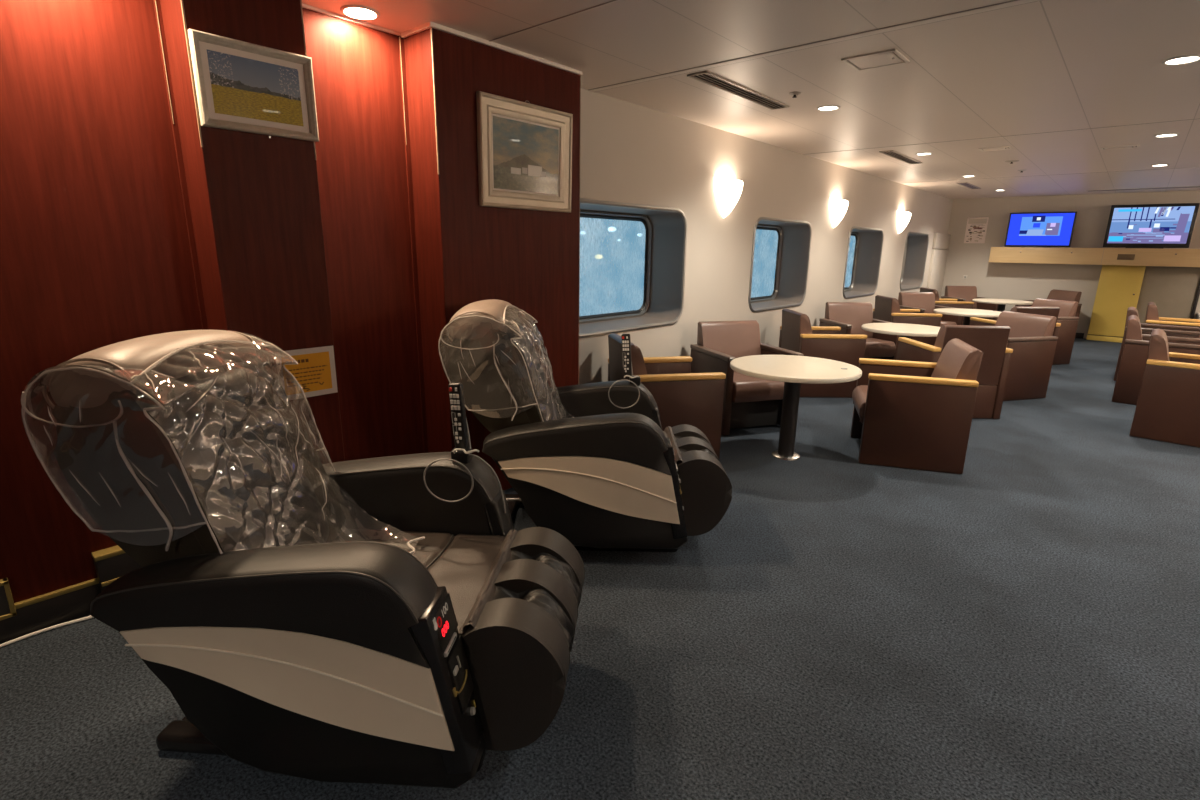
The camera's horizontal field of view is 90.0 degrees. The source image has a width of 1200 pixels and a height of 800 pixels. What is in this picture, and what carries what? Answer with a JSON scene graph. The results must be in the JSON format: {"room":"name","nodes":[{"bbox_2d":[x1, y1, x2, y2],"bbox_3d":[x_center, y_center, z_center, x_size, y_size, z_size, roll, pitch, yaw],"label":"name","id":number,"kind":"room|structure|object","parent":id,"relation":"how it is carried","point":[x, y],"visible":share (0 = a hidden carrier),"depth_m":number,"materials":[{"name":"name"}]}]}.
{"room":"ship interior","nodes":[
{"label":"ship interior","id":0,"kind":"room"},
{"bbox_2d":[0,0,423,602],"bbox_3d":[-2.430,-0.231,1.654,0.120,2.400,4.500,13,19,39],"label":"wall","id":1,"kind":"structure","parent":0,"point":[95,252],"depth_m":2.22,"materials":[{"name":"red wood"}]},
{"bbox_2d":[0,578,16,620],"bbox_3d":[-2.157,0.720,2.111,0.040,0.141,0.132,13,19,39],"label":"wall socket","id":2,"kind":"object","parent":1,"relation":"attached to","point":[7,607],"visible":1,"depth_m":2.14,"materials":[{"name":"gold metal"}]},
{"bbox_2d":[0,578,100,643],"bbox_3d":[-2.925,1.019,1.307,0.030,0.136,2.900,13,19,39],"label":"baseboard","id":3,"kind":"structure","parent":1,"relation":"attached to","point":[73,602],"depth_m":2.25,"materials":[{"name":"black"}]},
{"bbox_2d":[153,0,427,452],"bbox_3d":[-1.299,-0.508,2.812,0.014,2.400,1.018,13,19,39],"label":"trim","id":4,"kind":"structure","parent":1,"relation":"attached to","point":[157,6],"depth_m":2.88,"materials":[{"name":"red wood"}]},
{"bbox_2d":[302,3,582,74],"bbox_3d":[-0.720,-1.768,2.964,0.256,0.018,1.588,13,19,39],"label":"trim","id":5,"kind":"structure","parent":1,"relation":"attached to","point":[427,25],"depth_m":2.85,"materials":[{"name":"white metal"}]},
{"bbox_2d":[160,0,344,463],"bbox_3d":[-1.416,-0.442,2.544,0.282,2.400,0.415,13,19,39],"label":"wall","id":6,"kind":"structure","parent":0,"point":[254,199],"depth_m":2.34,"materials":[{"name":"red wood"}]},
{"bbox_2d":[91,545,141,591],"bbox_3d":[-1.789,0.670,2.523,0.072,0.244,0.502,13,19,39],"label":"trim","id":7,"kind":"structure","parent":6,"relation":"attached to","point":[111,563],"depth_m":2.34,"materials":[{"name":"black"}]},
{"bbox_2d":[187,29,318,141],"bbox_3d":[-1.284,-1.162,2.261,0.030,0.319,0.415,13,19,39],"label":"framed picture","id":8,"kind":"object","parent":6,"relation":"attached to","point":[242,86],"visible":1,"depth_m":2.25,"materials":[{"name":"paper"}]},
{"bbox_2d":[207,50,303,126],"bbox_3d":[-1.291,-1.169,2.265,0.001,0.207,0.315,13,19,39],"label":"painting","id":9,"kind":"object","parent":8,"relation":"attached to","point":[241,86],"depth_m":2.26},
{"bbox_2d":[275,346,337,399],"bbox_3d":[-1.262,-0.116,2.591,0.005,0.212,0.244,13,19,39],"label":"notice","id":10,"kind":"object","parent":6,"relation":"attached to","point":[315,372],"visible":0.88,"depth_m":2.60,"materials":[{"name":"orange paper"}]},
{"bbox_2d":[0,338,1199,799],"bbox_3d":[3.918,0.547,4.000,7.000,0.080,16.220,13,19,39],"label":"floor","id":11,"kind":"structure","parent":0,"point":[1023,623],"depth_m":2.17,"materials":[{"name":"carpet"}]},
{"bbox_2d":[0,616,93,647],"bbox_3d":[-2.291,0.928,1.946,0.072,0.014,1.302,13,19,39],"label":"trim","id":12,"kind":"structure","parent":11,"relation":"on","point":[87,617],"depth_m":2.23,"materials":[{"name":"grey plastic"}]},
{"bbox_2d":[42,330,584,787],"bbox_3d":[-0.721,0.393,1.806,1.314,1.166,0.847,2,14,4],"label":"chair","id":13,"kind":"object","parent":11,"relation":"on","point":[327,656],"visible":0.98,"depth_m":1.52,"materials":[{"name":"black leather"}]},
{"bbox_2d":[167,367,277,450],"bbox_3d":[-1.088,0.023,1.739,0.162,0.185,0.450,2,14,4],"label":"cushion","id":14,"kind":"object","parent":13,"relation":"on","point":[244,408],"depth_m":1.68,"materials":[{"name":"black leather"}]},
{"bbox_2d":[21,335,424,553],"bbox_3d":[-0.990,0.172,1.769,0.825,0.702,0.621,2,14,4],"label":"plastic cover","id":15,"kind":"object","parent":13,"relation":"on","point":[43,377],"visible":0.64,"depth_m":1.50,"materials":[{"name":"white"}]},
{"bbox_2d":[200,416,302,511],"bbox_3d":[-1.025,0.183,1.775,0.156,0.220,0.450,2,14,4],"label":"cushion","id":16,"kind":"object","parent":13,"relation":"on","point":[224,486],"depth_m":1.70,"materials":[{"name":"clear plastic"}]},
{"bbox_2d":[243,476,328,548],"bbox_3d":[-0.956,0.384,1.821,0.153,0.230,0.450,2,14,4],"label":"lumbar cushion","id":17,"kind":"object","parent":13,"relation":"on","point":[271,520],"depth_m":1.79,"materials":[{"name":"black leather"}]},
{"bbox_2d":[448,635,473,713],"bbox_3d":[-0.349,0.693,1.519,0.034,0.152,0.106,2,14,4],"label":"control panel","id":18,"kind":"object","parent":13,"relation":"attached to","point":[461,655],"depth_m":1.52,"materials":[{"name":"black plastic"}]},
{"bbox_2d":[423,383,505,512],"bbox_3d":[-0.458,0.182,2.026,0.253,0.466,0.135,2,14,4],"label":"remote control","id":19,"kind":"object","parent":13,"relation":"on","point":[459,421],"visible":1,"depth_m":2.04,"materials":[{"name":"black plastic"}]},
{"bbox_2d":[404,28,580,489],"bbox_3d":[-0.564,-0.670,3.491,0.282,2.400,1.003,13,19,39],"label":"wall pier","id":20,"kind":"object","parent":11,"relation":"on","point":[468,252],"visible":0.6,"depth_m":3.15,"materials":[{"name":"red wood"}]},
{"bbox_2d":[476,91,572,212],"bbox_3d":[-0.390,-1.330,3.273,0.031,0.556,0.665,15,20,39],"label":"framed picture","id":21,"kind":"object","parent":20,"relation":"attached to","point":[524,149],"visible":1,"depth_m":3.25,"materials":[{"name":"white wood"}]},
{"bbox_2d":[493,116,558,194],"bbox_3d":[-0.397,-1.324,3.281,0.001,0.350,0.475,14,20,39],"label":"painting","id":22,"kind":"object","parent":21,"relation":"attached to","point":[525,155],"depth_m":3.27},
{"bbox_2d":[447,299,731,551],"bbox_3d":[-0.031,0.097,3.008,1.314,1.166,0.847,1,14,1],"label":"chair","id":23,"kind":"object","parent":11,"relation":"on","point":[604,476],"visible":0.91,"depth_m":2.69,"materials":[{"name":"black leather"}]},
{"bbox_2d":[438,305,569,421],"bbox_3d":[-0.299,-0.120,2.958,0.823,0.704,0.629,1,14,1],"label":"plastic cover","id":24,"kind":"object","parent":23,"relation":"on","point":[444,346],"visible":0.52,"depth_m":2.70,"materials":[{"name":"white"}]},
{"bbox_2d":[507,323,535,365],"bbox_3d":[-0.399,-0.267,2.921,0.162,0.185,0.450,1,14,1],"label":"cushion","id":25,"kind":"object","parent":23,"relation":"on","point":[520,343],"depth_m":2.81,"materials":[{"name":"black leather"}]},
{"bbox_2d":[523,357,548,403],"bbox_3d":[-0.335,-0.109,2.960,0.156,0.220,0.450,1,14,1],"label":"cushion","id":26,"kind":"object","parent":23,"relation":"on","point":[539,390],"depth_m":2.84,"materials":[{"name":"black leather"}]},
{"bbox_2d":[541,393,558,420],"bbox_3d":[-0.266,0.091,3.010,0.153,0.230,0.450,1,14,1],"label":"lumbar cushion","id":27,"kind":"object","parent":23,"relation":"on","point":[546,401],"depth_m":2.91,"materials":[{"name":"clear plastic"}]},
{"bbox_2d":[608,334,646,408],"bbox_3d":[0.172,-0.119,3.242,0.253,0.466,0.135,1,14,1],"label":"remote control","id":28,"kind":"object","parent":23,"relation":"on","point":[626,340],"visible":0.97,"depth_m":3.25,"materials":[{"name":"black plastic"}]},
{"bbox_2d":[608,333,725,458],"bbox_3d":[0.443,-0.032,4.234,0.683,0.817,0.680,-2,15,-12],"label":"armchair","id":29,"kind":"object","parent":11,"relation":"on","point":[681,396],"visible":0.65,"depth_m":3.94,"materials":[{"name":"leather"}]},
{"bbox_2d":[690,320,803,434],"bbox_3d":[1.190,-0.211,4.982,0.680,0.817,0.683,-4,15,-18],"label":"armchair","id":30,"kind":"object","parent":11,"relation":"on","point":[748,401],"visible":0.73,"depth_m":4.88,"materials":[{"name":"leather"}]},
{"bbox_2d":[730,355,861,459],"bbox_3d":[1.328,0.079,4.196,0.862,0.655,0.862,13,19,39],"label":"round table","id":31,"kind":"object","parent":11,"relation":"on","point":[793,370],"visible":1,"depth_m":4.12,"materials":[{"name":"beige laminate"}]},
{"bbox_2d":[779,308,866,396],"bbox_3d":[2.270,-0.504,6.195,0.683,0.817,0.680,0,14,-2],"label":"armchair","id":32,"kind":"object","parent":11,"relation":"on","point":[797,334],"visible":0.66,"depth_m":5.88,"materials":[{"name":"leather"}]},
{"bbox_2d":[819,302,899,359],"bbox_3d":[3.022,-0.704,7.026,0.680,0.817,0.683,-1,14,-7],"label":"armchair","id":33,"kind":"object","parent":11,"relation":"on","point":[850,316],"visible":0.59,"depth_m":7.15,"materials":[{"name":"leather"}]},
{"bbox_2d":[861,323,939,338],"bbox_3d":[3.184,-0.435,6.324,0.862,0.655,0.862,13,19,39],"label":"round table","id":34,"kind":"object","parent":11,"relation":"on","point":[902,329],"visible":0.62,"depth_m":6.14,"materials":[{"name":"beige"}]},
{"bbox_2d":[873,295,941,345],"bbox_3d":[4.222,-1.016,8.320,0.683,0.817,0.680,1,14,2],"label":"armchair","id":35,"kind":"object","parent":11,"relation":"on","point":[887,309],"visible":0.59,"depth_m":8.01,"materials":[{"name":"leather"}]},
{"bbox_2d":[850,338,983,473],"bbox_3d":[2.184,-0.010,4.252,0.683,0.817,0.680,5,15,16],"label":"armchair","id":36,"kind":"object","parent":11,"relation":"on","point":[907,414],"visible":1,"depth_m":3.98,"materials":[{"name":"leather"}]},
{"bbox_2d":[898,292,961,326],"bbox_3d":[4.898,-1.184,9.022,0.680,0.817,0.683,-1,14,-9],"label":"armchair","id":37,"kind":"object","parent":11,"relation":"on","point":[924,301],"visible":0.4,"depth_m":9.15,"materials":[{"name":"leather"}]},
{"bbox_2d":[920,287,973,324],"bbox_3d":[5.928,-1.509,10.357,0.683,0.817,0.680,3,14,7],"label":"armchair","id":38,"kind":"object","parent":11,"relation":"on","point":[954,303],"visible":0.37,"depth_m":10.01,"materials":[{"name":"leather"}]},
{"bbox_2d":[896,325,1012,418],"bbox_3d":[3.192,-0.311,5.493,0.680,0.817,0.683,1,14,0],"label":"armchair","id":39,"kind":"object","parent":11,"relation":"on","point":[991,340],"visible":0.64,"depth_m":5.17,"materials":[{"name":"leather"}]},
{"bbox_2d":[933,308,1000,324],"bbox_3d":[4.985,-0.880,8.177,0.862,0.655,0.862,13,19,39],"label":"round table","id":40,"kind":"object","parent":11,"relation":"on","point":[967,313],"visible":0.68,"depth_m":8.02,"materials":[{"name":"beige"}]},
{"bbox_2d":[941,286,997,319],"bbox_3d":[6.728,-1.655,10.980,0.680,0.817,0.683,0,14,-3],"label":"armchair","id":41,"kind":"object","parent":11,"relation":"on","point":[962,293],"visible":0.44,"depth_m":11.12,"materials":[{"name":"leather"}]},
{"bbox_2d":[972,298,1032,311],"bbox_3d":[6.717,-1.344,10.101,0.862,0.655,0.862,13,19,39],"label":"round table","id":42,"kind":"object","parent":11,"relation":"on","point":[1002,303],"visible":0.7,"depth_m":9.93,"materials":[{"name":"beige"}]},
{"bbox_2d":[970,306,1060,373],"bbox_3d":[5.067,-0.770,7.407,0.680,0.817,0.683,-1,14,-6],"label":"armchair","id":43,"kind":"object","parent":11,"relation":"on","point":[1048,311],"visible":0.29,"depth_m":7.02,"materials":[{"name":"leather"}]},
{"bbox_2d":[995,311,1057,400],"bbox_3d":[4.120,-0.478,6.203,0.683,0.817,0.680,-3,15,-16],"label":"armchair","id":44,"kind":"object","parent":11,"relation":"on","point":[1032,342],"visible":0.41,"depth_m":5.95,"materials":[{"name":"leather"}]},
{"bbox_2d":[995,298,1078,364],"bbox_3d":[5.853,-0.938,8.113,0.683,0.817,0.680,-3,15,-15],"label":"armchair","id":45,"kind":"object","parent":11,"relation":"on","point":[1066,317],"visible":0.31,"depth_m":7.88,"materials":[{"name":"leather"}]},
{"bbox_2d":[1015,289,1081,316],"bbox_3d":[7.658,-1.474,10.322,0.683,0.817,0.680,0,14,-5],"label":"armchair","id":46,"kind":"object","parent":11,"relation":"on","point":[1054,294],"visible":0.23,"depth_m":10.18,"materials":[{"name":"leather"}]},
{"bbox_2d":[1086,265,1145,342],"bbox_3d":[8.626,-1.611,10.045,0.550,1.256,0.210,13,19,39],"label":"cabinet","id":47,"kind":"object","parent":11,"relation":"on","point":[1119,286],"visible":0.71,"depth_m":9.99,"materials":[{"name":"yellow paint"}]},
{"bbox_2d":[1112,315,1199,404],"bbox_3d":[5.557,-0.382,5.909,0.683,0.817,0.680,13,19,39],"label":"armchair","id":48,"kind":"object","parent":11,"relation":"on","point":[1131,370],"visible":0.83,"depth_m":5.83,"materials":[{"name":"leather"}]},
{"bbox_2d":[1114,307,1199,380],"bbox_3d":[6.431,-0.623,6.909,0.683,0.817,0.680,13,19,39],"label":"armchair","id":49,"kind":"object","parent":11,"relation":"on","point":[1170,330],"visible":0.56,"depth_m":6.86,"materials":[{"name":"leather"}]},
{"bbox_2d":[1129,329,1199,446],"bbox_3d":[4.749,-0.105,4.776,0.683,0.817,0.680,14,19,41],"label":"armchair","id":50,"kind":"object","parent":11,"relation":"on","point":[1167,409],"visible":1,"depth_m":4.67,"materials":[{"name":"leather"}]},
{"bbox_2d":[1145,302,1199,331],"bbox_3d":[7.374,-0.806,7.684,0.683,0.817,0.680,13,19,39],"label":"armchair","id":51,"kind":"object","parent":11,"relation":"on","point":[1152,317],"visible":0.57,"depth_m":7.58,"materials":[{"name":"leather"}]},
{"bbox_2d":[1190,281,1199,318],"bbox_3d":[9.359,-1.449,9.454,0.040,1.256,0.170,13,19,39],"label":"post","id":52,"kind":"object","parent":11,"relation":"on","point":[1198,289],"visible":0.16,"depth_m":9.37,"materials":[{"name":"black"}]},
{"bbox_2d":[302,0,1199,198],"bbox_3d":[3.954,-1.856,3.388,7.000,0.080,16.220,13,19,39],"label":"ceiling","id":53,"kind":"structure","parent":0,"point":[1042,66],"depth_m":3.41,"materials":[{"name":"white paint"}]},
{"bbox_2d":[340,4,379,19],"bbox_3d":[-1.046,-1.690,2.620,0.164,0.008,0.164,13,19,39],"label":"recessed light","id":54,"kind":"object","parent":53,"relation":"in","point":[360,12],"visible":1,"depth_m":2.61,"materials":[{"name":"grey paint"}]},
{"bbox_2d":[490,0,620,41],"bbox_3d":[1.897,-1.213,0.908,6.520,0.004,0.018,13,19,39],"label":"trim","id":55,"kind":"structure","parent":53,"relation":"attached to","point":[612,1],"depth_m":2.67,"materials":[{"name":"white"}]},
{"bbox_2d":[687,71,788,109],"bbox_3d":[0.917,-1.972,3.852,0.135,0.013,1.100,13,19,39],"label":"ceiling vent","id":56,"kind":"object","parent":53,"relation":"in","point":[706,77],"visible":1,"depth_m":3.79,"materials":[{"name":"silver metal"}]},
{"bbox_2d":[789,91,800,97],"bbox_3d":[1.255,-1.963,3.865,0.080,0.026,0.080,13,19,39],"label":"sprinkler head","id":57,"kind":"object","parent":53,"relation":"attached to","point":[794,94],"visible":1,"depth_m":3.85},
{"bbox_2d":[589,0,1040,91],"bbox_3d":[2.484,-1.415,1.737,6.760,0.005,0.064,13,19,39],"label":"trim","id":58,"kind":"structure","parent":53,"relation":"attached to","point":[1014,2],"depth_m":2.87,"materials":[{"name":"white"}]},
{"bbox_2d":[816,105,840,110],"bbox_3d":[1.614,-2.063,4.242,0.164,0.008,0.164,13,19,39],"label":"recessed light","id":59,"kind":"object","parent":53,"relation":"in","point":[824,107],"visible":1,"depth_m":4.23,"materials":[{"name":"grey paint"}]},
{"bbox_2d":[841,49,909,70],"bbox_3d":[1.457,-1.792,3.171,0.270,0.009,0.260,13,19,39],"label":"ceiling hatch","id":60,"kind":"object","parent":53,"relation":"attached to","point":[891,57],"visible":1,"depth_m":3.16,"materials":[{"name":"white metal"}]},
{"bbox_2d":[879,150,921,163],"bbox_3d":[3.229,-2.591,6.420,0.135,0.013,1.100,13,19,39],"label":"ceiling vent","id":61,"kind":"object","parent":53,"relation":"in","point":[891,153],"visible":1,"depth_m":6.37,"materials":[{"name":"silver metal"}]},
{"bbox_2d":[915,152,932,154],"bbox_3d":[3.325,-2.525,6.158,0.164,0.008,0.164,13,19,39],"label":"recessed light","id":62,"kind":"object","parent":53,"relation":"in","point":[922,153],"visible":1,"depth_m":6.13,"materials":[{"name":"grey paint"}]},
{"bbox_2d":[957,182,980,188],"bbox_3d":[5.566,-3.224,9.044,0.135,0.013,1.050,13,19,39],"label":"ceiling vent","id":63,"kind":"object","parent":53,"relation":"in","point":[965,184],"visible":1,"depth_m":9.00,"materials":[{"name":"silver metal"}]},
{"bbox_2d":[978,146,1012,151],"bbox_3d":[3.818,-2.425,5.793,0.260,0.009,0.180,13,19,39],"label":"ceiling hatch","id":64,"kind":"object","parent":53,"relation":"attached to","point":[1002,147],"visible":1,"depth_m":5.77,"materials":[{"name":"white"}]},
{"bbox_2d":[803,119,1197,154],"bbox_3d":[4.689,-2.006,4.185,6.760,0.004,0.018,13,19,39],"label":"trim","id":65,"kind":"structure","parent":53,"relation":"attached to","point":[1190,119],"depth_m":5.13,"materials":[{"name":"white"}]},
{"bbox_2d":[1005,160,1018,163],"bbox_3d":[4.510,-2.604,6.573,0.136,0.026,0.136,13,19,39],"label":"sprinkler head","id":66,"kind":"object","parent":53,"relation":"attached to","point":[1009,161],"visible":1,"depth_m":6.54},
{"bbox_2d":[908,167,1198,182],"bbox_3d":[6.948,-2.611,6.694,6.760,0.004,0.018,13,19,39],"label":"trim","id":67,"kind":"structure","parent":53,"relation":"attached to","point":[1191,167],"depth_m":7.60,"materials":[{"name":"white"}]},
{"bbox_2d":[1100,145,1139,149],"bbox_3d":[4.872,-2.366,5.624,0.280,0.009,0.160,13,19,39],"label":"ceiling hatch","id":68,"kind":"object","parent":53,"relation":"attached to","point":[1126,146],"visible":1,"depth_m":5.61,"materials":[{"name":"white"}]},
{"bbox_2d":[1086,186,1199,190],"bbox_3d":[8.251,-3.188,9.054,1.440,0.010,0.120,13,19,39],"label":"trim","id":69,"kind":"structure","parent":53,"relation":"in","point":[1187,186],"depth_m":9.03,"materials":[{"name":"silver metal"}]},
{"bbox_2d":[1150,164,1169,166],"bbox_3d":[6.251,-2.619,6.700,0.164,0.008,0.164,13,19,39],"label":"recessed light","id":70,"kind":"object","parent":53,"relation":"in","point":[1156,165],"visible":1,"depth_m":6.70,"materials":[{"name":"grey paint"}]},
{"bbox_2d":[1154,133,1179,136],"bbox_3d":[4.742,-2.216,5.025,0.164,0.008,0.164,13,19,39],"label":"recessed light","id":71,"kind":"object","parent":53,"relation":"in","point":[1166,134],"visible":1,"depth_m":5.01,"materials":[{"name":"grey paint"}]},
{"bbox_2d":[1162,54,1199,64],"bbox_3d":[2.997,-1.748,3.087,0.164,0.008,0.164,13,19,39],"label":"recessed light","id":72,"kind":"object","parent":53,"relation":"in","point":[1184,59],"visible":1,"depth_m":3.08,"materials":[{"name":"grey paint"}]},
{"bbox_2d":[579,88,952,383],"bbox_3d":[3.161,-1.705,7.775,0.001,2.400,10.740,13,19,39],"label":"wall","id":73,"kind":"structure","parent":0,"point":[630,152],"depth_m":5.44,"materials":[{"name":"white paint"}]},
{"bbox_2d":[579,198,686,337],"bbox_3d":[0.110,-1.016,4.625,0.374,0.938,1.438,13,19,39],"label":"window","id":74,"kind":"structure","parent":73,"relation":"in","point":[664,241],"depth_m":4.98,"materials":[{"name":"grey metal"}]},
{"bbox_2d":[715,176,742,217],"bbox_3d":[1.155,-1.776,5.272,0.140,0.335,0.378,13,19,39],"label":"wall lamp","id":75,"kind":"object","parent":73,"relation":"attached to","point":[728,192],"visible":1,"depth_m":5.20,"materials":[{"name":"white glass"}]},
{"bbox_2d":[748,217,811,312],"bbox_3d":[1.810,-1.471,6.512,0.374,0.938,1.398,13,19,39],"label":"window","id":76,"kind":"structure","parent":73,"relation":"in","point":[793,242],"depth_m":6.93,"materials":[{"name":"grey metal"}]},
{"bbox_2d":[830,197,848,227],"bbox_3d":[2.874,-2.237,7.181,0.140,0.335,0.378,13,19,39],"label":"wall lamp","id":77,"kind":"object","parent":73,"relation":"attached to","point":[838,208],"visible":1,"depth_m":7.10,"materials":[{"name":"white glass"}]},
{"bbox_2d":[843,226,883,298],"bbox_3d":[3.519,-1.929,8.411,0.374,0.938,1.408,13,19,39],"label":"window","id":78,"kind":"structure","parent":73,"relation":"in","point":[867,248],"depth_m":8.86,"materials":[{"name":"grey metal"}]},
{"bbox_2d":[897,210,910,233],"bbox_3d":[4.639,-2.709,9.141,0.140,0.335,0.378,13,19,39],"label":"wall lamp","id":79,"kind":"object","parent":73,"relation":"attached to","point":[903,218],"visible":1,"depth_m":9.06,"materials":[{"name":"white glass"}]},
{"bbox_2d":[900,232,928,290],"bbox_3d":[5.202,-2.379,10.279,0.374,0.938,1.398,13,19,39],"label":"window","id":80,"kind":"structure","parent":73,"relation":"in","point":[916,246],"depth_m":10.73,"materials":[{"name":"grey metal"}]},
{"bbox_2d":[926,233,950,298],"bbox_3d":[6.359,-2.245,11.382,0.060,1.760,1.020,13,19,39],"label":"column","id":81,"kind":"structure","parent":73,"relation":"attached to","point":[938,259],"depth_m":11.18,"materials":[{"name":"white paint"}]},
{"bbox_2d":[941,191,1199,338],"bbox_3d":[9.245,-2.076,9.589,7.000,2.400,0.100,13,19,39],"label":"wall","id":82,"kind":"structure","parent":0,"point":[1014,281],"depth_m":10.72,"materials":[{"name":"white paint"}]},
{"bbox_2d":[964,217,988,242],"bbox_3d":[7.039,-3.176,11.233,0.340,0.470,0.014,13,19,39],"label":"poster","id":83,"kind":"object","parent":82,"relation":"attached to","point":[976,227],"visible":1,"depth_m":11.23,"materials":[{"name":"beige paper"}]},
{"bbox_2d":[1075,333,1083,337],"bbox_3d":[7.551,-1.324,11.218,2.360,0.090,0.014,13,19,39],"label":"baseboard","id":84,"kind":"structure","parent":82,"relation":"attached to","point":[1078,335],"depth_m":10.50,"materials":[{"name":"black"}]},
{"bbox_2d":[989,247,1199,266],"bbox_3d":[9.424,-2.152,9.119,5.960,0.272,0.326,13,19,39],"label":"wall ledge","id":85,"kind":"object","parent":82,"relation":"attached to","point":[1041,255],"visible":1,"depth_m":9.91,"materials":[{"name":"brown wood"}]},
{"bbox_2d":[1004,211,1076,246],"bbox_3d":[7.677,-2.969,10.479,0.950,0.590,0.230,13,19,39],"label":"television","id":86,"kind":"object","parent":85,"relation":"on","point":[1030,229],"visible":0.92,"depth_m":10.43,"materials":[{"name":"black plastic"}]},
{"bbox_2d":[1103,203,1199,248],"bbox_3d":[8.749,-2.764,9.562,1.040,0.677,0.230,13,19,39],"label":"television","id":87,"kind":"object","parent":85,"relation":"on","point":[1161,226],"visible":0.94,"depth_m":9.51,"materials":[{"name":"black plastic"}]},
{"bbox_2d":[1136,266,1199,322],"bbox_3d":[9.105,-1.512,9.685,0.658,1.256,0.143,13,19,39],"label":"wall panel","id":88,"kind":"object","parent":82,"relation":"attached to","point":[1173,290],"visible":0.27,"depth_m":9.56,"materials":[{"name":"beige paint"}]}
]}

